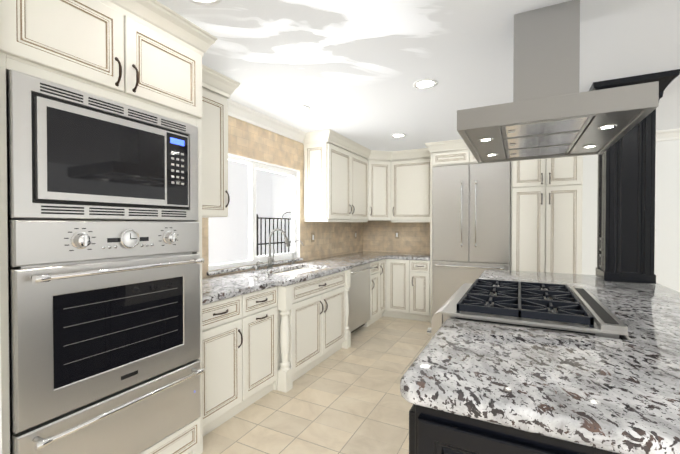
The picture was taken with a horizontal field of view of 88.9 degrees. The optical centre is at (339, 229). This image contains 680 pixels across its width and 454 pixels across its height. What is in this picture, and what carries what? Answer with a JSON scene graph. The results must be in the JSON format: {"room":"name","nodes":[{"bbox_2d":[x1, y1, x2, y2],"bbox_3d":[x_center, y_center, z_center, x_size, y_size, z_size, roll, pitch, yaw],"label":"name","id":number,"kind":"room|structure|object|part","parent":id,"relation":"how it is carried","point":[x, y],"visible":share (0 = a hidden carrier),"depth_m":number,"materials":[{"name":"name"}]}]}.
{"room":"kitchen","nodes":[
{"label":"kitchen","id":0,"kind":"room"},
{"bbox_2d":[0,313,1,453],"bbox_3d":[-1.563,0.104,1.294,0.760,2.460,0.192,0,1,27],"label":"wall","id":1,"kind":"structure","parent":0,"point":[0,395],"depth_m":1.21,"materials":[{"name":"white paint"}]},
{"bbox_2d":[202,115,362,277],"bbox_3d":[-1.481,0.091,2.410,0.120,2.460,8.170,0,1,27],"label":"wall","id":2,"kind":"structure","parent":0,"point":[248,140],"depth_m":4.07,"materials":[{"name":"tile"}]},
{"bbox_2d":[202,64,239,217],"bbox_3d":[-1.105,-0.615,2.542,0.414,1.049,0.619,0,1,27],"label":"upper cabinet","id":3,"kind":"object","parent":2,"relation":"attached to","point":[218,89],"visible":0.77,"depth_m":2.57,"materials":[{"name":"beige paint"}]},
{"bbox_2d":[208,153,299,271],"bbox_3d":[-0.843,-0.172,3.602,0.085,1.060,1.400,0,1,27],"label":"window","id":4,"kind":"structure","parent":2,"relation":"in","point":[255,164],"depth_m":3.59,"materials":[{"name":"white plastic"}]},
{"bbox_2d":[209,161,292,264],"bbox_3d":[-0.859,-0.172,3.610,0.004,0.970,1.310,0,1,27],"label":"window panel","id":5,"kind":"object","parent":4,"relation":"in","point":[256,215],"visible":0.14,"depth_m":3.50,"materials":[{"name":"clear glass"}]},
{"bbox_2d":[256,212,290,255],"bbox_3d":[-0.951,0.486,6.030,0.040,1.588,1.520,0,1,27],"label":"railing","id":6,"kind":"object","parent":4,"relation":"attached to","point":[273,242],"depth_m":5.69,"materials":[{"name":"black metal"}]},
{"bbox_2d":[206,258,302,275],"bbox_3d":[-0.807,0.373,3.590,0.064,0.030,1.440,0,1,27],"label":"window sill","id":7,"kind":"structure","parent":2,"relation":"attached to","point":[227,270],"depth_m":3.35,"materials":[{"name":"stone"}]},
{"bbox_2d":[227,99,305,142],"bbox_3d":[-0.787,-1.096,3.518,0.082,0.110,1.640,0,1,27],"label":"crown molding","id":8,"kind":"structure","parent":2,"relation":"attached to","point":[246,114],"depth_m":3.53,"materials":[{"name":"white wood"}]},
{"bbox_2d":[311,233,314,241],"bbox_3d":[-0.347,0.108,4.463,0.007,0.116,0.072,0,1,27],"label":"outlet","id":9,"kind":"object","parent":2,"relation":"attached to","point":[313,236],"depth_m":4.46,"materials":[{"name":"beige plastic"}]},
{"bbox_2d":[303,129,366,220],"bbox_3d":[-0.012,-0.644,4.725,0.348,1.039,1.232,0,1,27],"label":"upper cabinet","id":10,"kind":"object","parent":2,"relation":"attached to","point":[346,179],"depth_m":4.25,"materials":[{"name":"beige paint"}]},
{"bbox_2d":[367,157,390,220],"bbox_3d":[0.598,-0.580,5.254,0.275,0.890,0.275,0,1,27],"label":"upper cabinet","id":11,"kind":"object","parent":2,"relation":"attached to","point":[378,169],"depth_m":5.25,"materials":[{"name":"beige paint"}]},
{"bbox_2d":[367,149,390,160],"bbox_3d":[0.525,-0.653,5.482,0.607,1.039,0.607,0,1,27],"label":"crown molding","id":12,"kind":"structure","parent":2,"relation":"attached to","point":[370,153],"depth_m":5.19,"materials":[{"name":"beige paint"}]},
{"bbox_2d":[201,316,430,453],"bbox_3d":[1.431,1.389,0.851,6.500,0.100,8.050,0,1,27],"label":"floor","id":13,"kind":"structure","parent":0,"point":[351,400],"depth_m":2.55,"materials":[{"name":"tile"}]},
{"bbox_2d":[0,0,216,453],"bbox_3d":[-1.270,0.099,1.804,0.805,2.459,0.977,0,1,27],"label":"tall cabinet","id":14,"kind":"object","parent":13,"relation":"on","point":[146,55],"depth_m":1.58,"materials":[{"name":"beige paint"}]},
{"bbox_2d":[6,69,197,220],"bbox_3d":[-1.304,-0.316,1.781,0.702,0.540,0.825,0,1,27],"label":"microwave","id":15,"kind":"object","parent":14,"relation":"in","point":[72,153],"visible":1,"depth_m":1.49,"materials":[{"name":"silver metal"}]},
{"bbox_2d":[8,220,204,433],"bbox_3d":[-1.271,0.352,1.772,0.775,0.783,0.825,0,1,27],"label":"wall oven","id":16,"kind":"object","parent":14,"relation":"in","point":[98,310],"visible":1,"depth_m":1.49,"materials":[{"name":"silver metal"}]},
{"bbox_3d":[-1.271,0.920,1.779,0.775,0.327,0.825,0,1,27],"label":"warming drawer","id":17,"kind":"part","parent":14,"relation":"part of","materials":[{"name":"silver metal"}]},
{"bbox_2d":[202,294,245,435],"bbox_3d":[-1.059,0.892,2.415,0.627,0.860,0.406,0,1,27],"label":"base cabinet","id":18,"kind":"object","parent":13,"relation":"on","point":[223,321],"depth_m":2.30,"materials":[{"name":"beige paint"}]},
{"bbox_2d":[246,286,281,407],"bbox_3d":[-0.872,0.887,2.776,0.627,0.860,0.406,0,1,27],"label":"base cabinet","id":19,"kind":"object","parent":13,"relation":"on","point":[257,345],"depth_m":2.66,"materials":[{"name":"beige paint"}]},
{"bbox_2d":[274,268,345,390],"bbox_3d":[-0.475,0.879,3.480,0.686,0.860,1.016,0,1,27],"label":"base cabinet","id":20,"kind":"object","parent":13,"relation":"on","point":[313,310],"depth_m":3.18,"materials":[{"name":"beige paint"}]},
{"bbox_2d":[348,263,372,332],"bbox_3d":[-0.015,0.872,4.348,0.666,0.855,0.737,0,1,27],"label":"dishwasher","id":21,"kind":"object","parent":13,"relation":"on","point":[359,301],"visible":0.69,"depth_m":4.24,"materials":[{"name":"silver metal"}]},
{"bbox_2d":[346,260,381,326],"bbox_3d":[0.197,0.864,4.843,0.627,0.860,0.320,0,1,27],"label":"base cabinet","id":22,"kind":"object","parent":13,"relation":"on","point":[375,273],"depth_m":4.69,"materials":[{"name":"beige paint"}]},
{"bbox_2d":[382,259,385,316],"bbox_3d":[0.332,0.861,5.105,0.627,0.860,0.271,0,1,27],"label":"base cabinet","id":23,"kind":"object","parent":13,"relation":"on","point":[384,260],"depth_m":5.02,"materials":[{"name":"beige paint"}]},
{"bbox_2d":[390,259,409,318],"bbox_3d":[0.981,0.859,5.253,0.330,0.860,0.627,0,1,27],"label":"base cabinet","id":24,"kind":"object","parent":13,"relation":"on","point":[399,268],"depth_m":4.97,"materials":[{"name":"beige paint"}]},
{"bbox_2d":[202,251,395,304],"bbox_3d":[-0.202,0.421,3.976,0.712,0.045,3.974,0,1,27],"label":"countertop","id":25,"kind":"structure","parent":24,"relation":"on","point":[220,287],"depth_m":3.06,"materials":[{"name":"stone"}]},
{"bbox_2d":[255,261,262,270],"bbox_3d":[-0.789,0.359,3.377,0.087,0.092,0.034,0,1,27],"label":"soap dispenser","id":26,"kind":"object","parent":25,"relation":"on","point":[256,267],"visible":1,"depth_m":3.38,"materials":[{"name":"silver metal"}]},
{"bbox_2d":[267,228,290,268],"bbox_3d":[-0.614,0.198,3.530,0.286,0.412,0.099,0,1,27],"label":"faucet","id":27,"kind":"object","parent":25,"relation":"on","point":[270,259],"visible":1,"depth_m":3.55,"materials":[{"name":"silver metal"}]},
{"bbox_2d":[389,253,429,260],"bbox_3d":[1.101,0.407,5.167,0.613,0.045,0.659,0,1,27],"label":"countertop","id":28,"kind":"structure","parent":24,"relation":"on","point":[405,256],"depth_m":4.95,"materials":[{"name":"stone"}]},
{"bbox_2d":[410,260,429,321],"bbox_3d":[1.255,0.861,5.111,0.286,0.860,0.627,0,1,27],"label":"base cabinet","id":29,"kind":"object","parent":13,"relation":"on","point":[419,269],"depth_m":4.84,"materials":[{"name":"beige paint"}]},
{"bbox_2d":[432,161,510,316],"bbox_3d":[1.800,0.225,4.740,0.950,2.140,0.720,0,1,27],"label":"refrigerator","id":30,"kind":"object","parent":13,"relation":"on","point":[471,220],"visible":0.83,"depth_m":4.48,"materials":[{"name":"silver metal"}]},
{"bbox_2d":[409,404,618,453],"bbox_3d":[0.611,0.914,1.202,0.568,0.844,0.743,0,1,27],"label":"base cabinet","id":31,"kind":"object","parent":13,"relation":"on","point":[433,431],"visible":0.19,"depth_m":0.90,"materials":[{"name":"black wood"}]},
{"bbox_2d":[427,279,627,338],"bbox_3d":[0.989,0.508,1.959,0.796,0.298,0.942,0,1,27],"label":"cooktop","id":32,"kind":"object","parent":31,"relation":"in","point":[562,308],"visible":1,"depth_m":1.68,"materials":[{"name":"silver metal"}]},
{"bbox_2d":[400,269,679,453],"bbox_3d":[1.375,0.452,1.961,1.270,0.060,2.850,0,1,27],"label":"countertop","id":33,"kind":"structure","parent":31,"relation":"on","point":[621,395],"depth_m":1.03,"materials":[{"name":"stone"}]},
{"bbox_2d":[589,69,679,283],"bbox_3d":[2.317,-0.366,2.827,0.510,1.553,0.540,0,1,27],"label":"island column","id":34,"kind":"structure","parent":33,"relation":"on","point":[626,214],"depth_m":2.68,"materials":[{"name":"black wood"}]},
{"bbox_2d":[510,156,582,273],"bbox_3d":[2.579,0.069,4.399,0.734,2.460,0.659,0,1,27],"label":"tall cabinet","id":35,"kind":"object","parent":13,"relation":"on","point":[546,215],"depth_m":4.09,"materials":[{"name":"beige paint"}]},
{"bbox_2d":[157,0,679,151],"bbox_3d":[1.431,-1.170,0.821,6.740,0.100,8.290,0,1,27],"label":"ceiling","id":36,"kind":"structure","parent":0,"point":[354,70],"depth_m":2.27,"materials":[{"name":"grey paint"}]},
{"bbox_2d":[189,0,221,5],"bbox_3d":[-0.662,-1.125,1.651,0.189,0.009,0.189,0,1,18],"label":"recessed light","id":37,"kind":"object","parent":36,"relation":"in","point":[200,2],"depth_m":1.72,"materials":[{"name":"white plastic"}]},
{"bbox_2d":[290,105,309,111],"bbox_3d":[-0.375,-1.144,3.293,0.189,0.009,0.189,0,1,18],"label":"recessed light","id":38,"kind":"object","parent":36,"relation":"in","point":[297,108],"depth_m":3.29,"materials":[{"name":"white plastic"}]},
{"bbox_2d":[391,133,405,137],"bbox_3d":[0.725,-1.155,4.289,0.189,0.009,0.189,0,1,18],"label":"recessed light","id":39,"kind":"object","parent":36,"relation":"in","point":[399,135],"depth_m":4.28,"materials":[{"name":"white plastic"}]},
{"bbox_2d":[413,78,437,88],"bbox_3d":[0.668,-1.137,2.720,0.189,0.009,0.189,0,1,18],"label":"recessed light","id":40,"kind":"object","parent":36,"relation":"in","point":[427,83],"depth_m":2.71,"materials":[{"name":"white plastic"}]},
{"bbox_2d":[457,0,658,163],"bbox_3d":[1.090,-0.796,1.886,0.720,0.668,0.980,0,1,27],"label":"range hood","id":41,"kind":"object","parent":36,"relation":"hanging from","point":[550,111],"visible":1,"depth_m":1.72,"materials":[{"name":"silver metal"}]},
{"bbox_2d":[363,139,679,291],"bbox_3d":[3.361,0.068,4.437,6.620,2.460,0.120,0,1,27],"label":"wall","id":42,"kind":"structure","parent":0,"point":[378,236],"depth_m":4.41,"materials":[{"name":"paint"}]},
{"bbox_2d":[395,231,398,238],"bbox_3d":[0.924,0.095,5.625,0.072,0.116,0.007,0,1,27],"label":"outlet","id":43,"kind":"object","parent":42,"relation":"attached to","point":[396,232],"depth_m":5.62,"materials":[{"name":"beige plastic"}]},
{"bbox_2d":[391,149,430,220],"bbox_3d":[1.150,-0.651,5.304,0.666,1.039,0.349,0,1,27],"label":"upper cabinet","id":44,"kind":"object","parent":42,"relation":"attached to","point":[410,169],"depth_m":5.16,"materials":[{"name":"beige paint"}]},
{"bbox_2d":[429,139,468,166],"bbox_3d":[1.613,-1.010,4.886,0.479,0.314,0.659,0,1,27],"label":"upper cabinet","id":45,"kind":"object","parent":42,"relation":"attached to","point":[450,152],"depth_m":4.59,"materials":[{"name":"beige paint"}]},
{"bbox_2d":[469,150,512,163],"bbox_3d":[2.039,-1.007,4.666,0.479,0.314,0.659,0,1,27],"label":"upper cabinet","id":46,"kind":"object","parent":42,"relation":"attached to","point":[472,160],"depth_m":4.47,"materials":[{"name":"beige paint"}]},
{"bbox_2d":[656,128,679,140],"bbox_3d":[4.620,-1.098,3.659,3.440,0.110,0.082,0,1,27],"label":"crown molding","id":47,"kind":"structure","parent":42,"relation":"attached to","point":[668,134],"depth_m":4.06,"materials":[{"name":"white wood"}]}
]}

